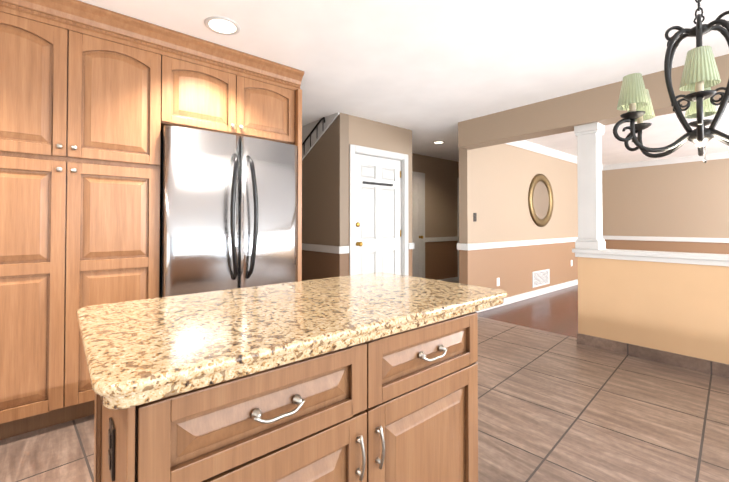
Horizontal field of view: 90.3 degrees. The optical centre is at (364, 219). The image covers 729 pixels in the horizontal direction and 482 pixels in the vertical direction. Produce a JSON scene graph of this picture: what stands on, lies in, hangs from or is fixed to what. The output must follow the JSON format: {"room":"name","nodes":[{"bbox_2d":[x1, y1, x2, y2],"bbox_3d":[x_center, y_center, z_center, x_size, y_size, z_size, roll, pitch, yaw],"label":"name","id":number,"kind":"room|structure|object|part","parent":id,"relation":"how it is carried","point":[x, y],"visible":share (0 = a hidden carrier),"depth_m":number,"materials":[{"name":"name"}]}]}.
{"room":"kitchen","nodes":[
{"label":"kitchen","id":0,"kind":"room"},
{"bbox_2d":[302,113,348,280],"bbox_3d":[-0.643,0.011,4.642,0.130,2.440,1.270,1,-1,-40],"label":"wall","id":1,"kind":"structure","parent":0,"point":[325,190],"depth_m":4.31,"materials":[{"name":"paint"}]},
{"bbox_2d":[302,117,324,154],"bbox_3d":[-0.687,-0.983,4.553,0.022,0.467,0.679,1,-1,-40],"label":"stair rail","id":2,"kind":"object","parent":1,"relation":"attached to","point":[314,128],"visible":0.81,"depth_m":4.54,"materials":[{"name":"black metal"}]},
{"bbox_2d":[302,112,338,159],"bbox_3d":[-0.697,-0.880,4.599,0.020,0.660,1.245,1,-1,-40],"label":"trim","id":3,"kind":"structure","parent":1,"relation":"attached to","point":[322,127],"depth_m":4.50,"materials":[{"name":"white paint"}]},
{"bbox_2d":[302,243,342,253],"bbox_3d":[-0.691,0.357,4.580,0.027,0.085,1.297,1,-1,-40],"label":"trim","id":4,"kind":"structure","parent":1,"relation":"attached to","point":[309,247],"depth_m":4.32,"materials":[{"name":"white paint"}]},
{"bbox_2d":[0,316,728,481],"bbox_3d":[-0.180,1.209,1.193,6.850,0.050,7.300,1,-1,-40],"label":"floor","id":5,"kind":"structure","parent":0,"point":[553,407],"depth_m":2.11,"materials":[{"name":"tile"}]},
{"bbox_2d":[0,0,303,439],"bbox_3d":[-2.223,-0.025,2.001,3.922,2.439,0.703,1,-1,-40],"label":"tall cabinet","id":6,"kind":"object","parent":5,"relation":"on","point":[94,100],"visible":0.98,"depth_m":2.13,"materials":[{"name":"brown wood"}]},
{"bbox_3d":[-2.027,-1.173,1.786,3.922,0.149,0.098,1,-1,-40],"label":"crown","id":7,"kind":"part","parent":6,"relation":"part of","materials":[{"name":"brown wood"}]},
{"bbox_2d":[159,125,296,297],"bbox_3d":[-1.095,0.301,2.861,0.976,1.810,0.773,1,-1,-40],"label":"fridge","id":8,"kind":"object","parent":5,"relation":"on","point":[228,211],"visible":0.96,"depth_m":2.55,"materials":[{"name":"grey metal"}]},
{"bbox_2d":[94,308,486,481],"bbox_3d":[-0.200,0.754,1.186,1.057,0.860,0.685,1,-1,-40],"label":"kitchen island","id":9,"kind":"object","parent":5,"relation":"on","point":[369,377],"depth_m":0.89,"materials":[{"name":"brown wood"}]},
{"bbox_2d":[108,417,114,481],"bbox_3d":[-0.589,0.534,0.842,0.008,0.116,0.070,1,-1,-40],"label":"outlet","id":10,"kind":"object","parent":9,"relation":"attached to","point":[111,431],"depth_m":0.83,"materials":[{"name":"metal"}]},
{"bbox_2d":[76,272,506,427],"bbox_3d":[-0.162,0.298,1.254,1.288,0.051,0.738,1,-1,-40],"label":"island countertop","id":11,"kind":"structure","parent":9,"relation":"on","point":[136,351],"depth_m":0.93,"materials":[{"name":"beige stone"}]},
{"bbox_2d":[349,115,411,275],"bbox_3d":[0.191,0.010,4.603,1.090,2.440,0.130,1,-1,-40],"label":"wall","id":12,"kind":"structure","parent":0,"point":[374,134],"depth_m":4.62,"materials":[{"name":"paint"}]},
{"bbox_2d":[355,154,400,274],"bbox_3d":[0.187,0.221,4.535,0.818,2.000,0.115,1,-1,-40],"label":"entry door","id":13,"kind":"structure","parent":12,"relation":"in","point":[377,214],"depth_m":4.54,"materials":[{"name":"white paint"}]},
{"bbox_3d":[0.215,0.169,4.533,0.778,1.620,0.075,1,-1,-40],"label":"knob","id":14,"kind":"part","parent":13,"relation":"part of","materials":[{"name":"white wood"}]},
{"bbox_2d":[349,144,408,275],"bbox_3d":[0.163,0.181,4.564,0.986,2.097,0.150,1,-1,-40],"label":"door frame","id":15,"kind":"structure","parent":12,"relation":"attached to","point":[368,151],"depth_m":4.54,"materials":[{"name":"white paint"}]},
{"bbox_2d":[408,243,414,248],"bbox_3d":[0.313,0.367,5.307,0.039,0.085,1.097,1,-1,-40],"label":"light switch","id":16,"kind":"structure","parent":12,"relation":"attached to","point":[410,245],"depth_m":4.86,"materials":[{"name":"white paint"}]},
{"bbox_2d":[78,0,728,164],"bbox_3d":[1.801,-1.263,2.911,12.050,0.060,7.300,1,-1,-40],"label":"ceiling","id":17,"kind":"structure","parent":0,"point":[427,72],"depth_m":2.66,"materials":[{"name":"paint"}]},
{"bbox_2d":[204,16,240,34],"bbox_3d":[-0.911,-1.236,2.325,0.218,0.008,0.218,1,-1,-40],"label":"recessed light","id":18,"kind":"object","parent":17,"relation":"in","point":[221,25],"visible":1,"depth_m":2.31,"materials":[{"name":"white paint"}]},
{"label":"bulb","id":19,"kind":"part","parent":18,"relation":"part of","materials":[{"name":"white glass"}]},
{"bbox_2d":[432,141,444,143],"bbox_3d":[1.153,-1.191,5.641,0.188,0.008,0.188,1,-1,-40],"label":"recessed light","id":20,"kind":"object","parent":17,"relation":"in","point":[437,142],"visible":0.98,"depth_m":5.64,"materials":[{"name":"white paint"}]},
{"bbox_2d":[613,0,728,162],"bbox_3d":[1.335,-0.736,1.444,0.612,1.032,0.565,1,-1,-40],"label":"chandelier","id":21,"kind":"object","parent":17,"relation":"hanging from","point":[700,78],"visible":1,"depth_m":1.45,"materials":[{"name":"black metal"}]},
{"bbox_3d":[1.106,-0.527,1.495,0.108,0.126,0.108,1,-1,-40],"label":"lamp shade","id":22,"kind":"part","parent":21,"relation":"part of","materials":[{"name":"green fabric"}]},
{"bbox_3d":[1.267,-0.525,1.667,0.108,0.126,0.108,1,-1,-40],"label":"lamp shade","id":23,"kind":"part","parent":21,"relation":"part of","materials":[{"name":"green fabric"}]},
{"bbox_3d":[1.174,-0.530,1.270,0.108,0.126,0.108,1,-1,-40],"label":"lamp shade","id":24,"kind":"part","parent":21,"relation":"part of","materials":[{"name":"green fabric"}]},
{"bbox_3d":[1.496,-0.526,1.613,0.108,0.126,0.108,1,-1,-40],"label":"lamp shade","id":25,"kind":"part","parent":21,"relation":"part of","materials":[{"name":"green fabric"}]},
{"bbox_2d":[412,153,458,279],"bbox_3d":[1.990,0.050,7.535,5.450,2.440,0.130,1,-1,-40],"label":"wall","id":26,"kind":"structure","parent":0,"point":[441,216],"depth_m":7.00,"materials":[{"name":"paint"}]},
{"bbox_2d":[412,176,422,277],"bbox_3d":[0.766,0.236,6.348,0.820,2.025,0.089,1,-1,-40],"label":"hall door","id":27,"kind":"structure","parent":26,"relation":"in","point":[417,237],"depth_m":6.55,"materials":[{"name":"white paint"}]},
{"bbox_2d":[412,171,458,281],"bbox_3d":[1.478,0.211,7.085,3.010,2.111,0.150,1,-1,-40],"label":"trim","id":28,"kind":"structure","parent":26,"relation":"attached to","point":[420,174],"depth_m":6.66,"materials":[{"name":"white paint"}]},
{"bbox_2d":[425,236,457,241],"bbox_3d":[1.506,0.390,7.020,1.030,0.085,0.022,1,-1,-40],"label":"trim","id":29,"kind":"structure","parent":26,"relation":"attached to","point":[432,239],"depth_m":6.97,"materials":[{"name":"white paint"}]},
{"bbox_2d":[440,277,457,281],"bbox_3d":[1.503,1.213,7.011,1.030,0.100,0.015,1,-1,-40],"label":"baseboard","id":30,"kind":"structure","parent":26,"relation":"attached to","point":[455,279],"depth_m":7.19,"materials":[{"name":"paint"}]},
{"bbox_2d":[454,282,577,337],"bbox_3d":[4.411,1.262,5.095,5.200,0.050,7.300,1,-1,-40],"label":"floor","id":31,"kind":"structure","parent":0,"point":[556,312],"depth_m":4.78,"materials":[{"name":"brown wood"}]},
{"bbox_2d":[459,143,577,297],"bbox_3d":[3.237,0.034,6.338,5.100,2.440,0.172,1,-1,-40],"label":"wall","id":32,"kind":"structure","parent":0,"point":[494,182],"depth_m":5.46,"materials":[{"name":"paint"}]},
{"bbox_2d":[457,243,464,249],"bbox_3d":[3.177,0.382,6.391,5.127,0.085,0.057,1,-1,-40],"label":"trim","id":33,"kind":"structure","parent":32,"relation":"attached to","point":[460,246],"depth_m":4.70,"materials":[{"name":"white paint"}]},
{"bbox_2d":[473,213,476,221],"bbox_3d":[1.452,-0.025,4.756,0.070,0.115,0.012,1,-1,-40],"label":"switch plate","id":34,"kind":"object","parent":32,"relation":"attached to","point":[474,217],"visible":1,"depth_m":4.75,"materials":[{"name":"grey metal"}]},
{"bbox_2d":[465,237,577,249],"bbox_3d":[3.252,0.380,6.275,5.090,0.085,0.037,1,-1,-40],"label":"trim","id":35,"kind":"structure","parent":32,"relation":"attached to","point":[473,246],"depth_m":5.41,"materials":[{"name":"white paint"}]},
{"bbox_2d":[476,279,577,312],"bbox_3d":[3.258,1.203,6.268,5.090,0.100,0.019,1,-1,-40],"label":"baseboard","id":36,"kind":"structure","parent":32,"relation":"attached to","point":[523,296],"depth_m":5.81,"materials":[{"name":"paint"}]},
{"bbox_3d":[2.937,-0.311,6.000,0.880,0.880,0.040,1,-1,-40],"label":"round mirror","id":37,"kind":"part","parent":32,"relation":"part of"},
{"bbox_2d":[532,269,549,287],"bbox_3d":[2.919,0.974,5.989,0.620,0.250,0.012,1,-1,-40],"label":"air vent grille","id":38,"kind":"object","parent":32,"relation":"attached to","point":[540,277],"visible":1,"depth_m":5.97,"materials":[{"name":"white metal"}]},
{"label":"glass","id":39,"kind":"part","parent":32,"relation":"part of","materials":[{"name":"beige mirror"}]},
{"bbox_2d":[505,140,604,170],"bbox_3d":[3.307,-1.137,6.302,4.860,0.100,0.080,1,-1,-40],"label":"crown molding","id":40,"kind":"structure","parent":32,"relation":"attached to","point":[530,146],"depth_m":6.04,"materials":[{"name":"white paint"}]},
{"bbox_2d":[458,54,728,149],"bbox_3d":[2.982,-1.082,2.600,0.250,0.310,5.300,1,-1,-40],"label":"header beam","id":41,"kind":"structure","parent":0,"point":[562,114],"depth_m":3.58,"materials":[{"name":"paint"}]},
{"bbox_2d":[578,257,728,363],"bbox_3d":[3.435,0.758,2.087,0.150,0.875,3.970,1,-1,-40],"label":"wall","id":42,"kind":"structure","parent":0,"point":[679,308],"depth_m":3.08,"materials":[{"name":"beige paint"}]},
{"bbox_2d":[572,248,728,266],"bbox_3d":[3.422,0.311,2.109,0.230,0.080,4.010,1,-1,-40],"label":"trim","id":43,"kind":"structure","parent":42,"relation":"on","point":[686,258],"depth_m":3.08,"materials":[{"name":"white paint"}]},
{"bbox_2d":[574,122,605,249],"bbox_3d":[2.207,-0.312,3.548,0.200,1.205,0.205,1,-1,-40],"label":"post","id":44,"kind":"object","parent":43,"relation":"on","point":[589,164],"visible":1,"depth_m":3.49,"materials":[{"name":"white paint"}]},
{"bbox_2d":[577,333,728,377],"bbox_3d":[3.370,1.145,2.033,0.012,0.100,3.980,1,-1,-40],"label":"baseboard","id":45,"kind":"structure","parent":42,"relation":"attached to","point":[698,364],"depth_m":3.07,"materials":[{"name":"stone"}]},
{"bbox_2d":[602,158,728,253],"bbox_3d":[6.335,0.039,6.747,0.150,2.440,7.300,1,-1,-40],"label":"wall","id":46,"kind":"structure","parent":0,"point":[688,199],"depth_m":7.08,"materials":[{"name":"paint"}]},
{"bbox_2d":[603,236,728,242],"bbox_3d":[6.919,0.376,5.926,0.027,0.085,5.300,1,-1,-40],"label":"trim","id":47,"kind":"structure","parent":46,"relation":"attached to","point":[642,238],"depth_m":7.05,"materials":[{"name":"white paint"}]},
{"bbox_2d":[605,152,728,169],"bbox_3d":[6.895,-1.142,5.926,0.080,0.100,5.300,1,-1,-40],"label":"crown molding","id":48,"kind":"structure","parent":46,"relation":"attached to","point":[724,155],"depth_m":7.05,"materials":[{"name":"white paint"}]}
]}

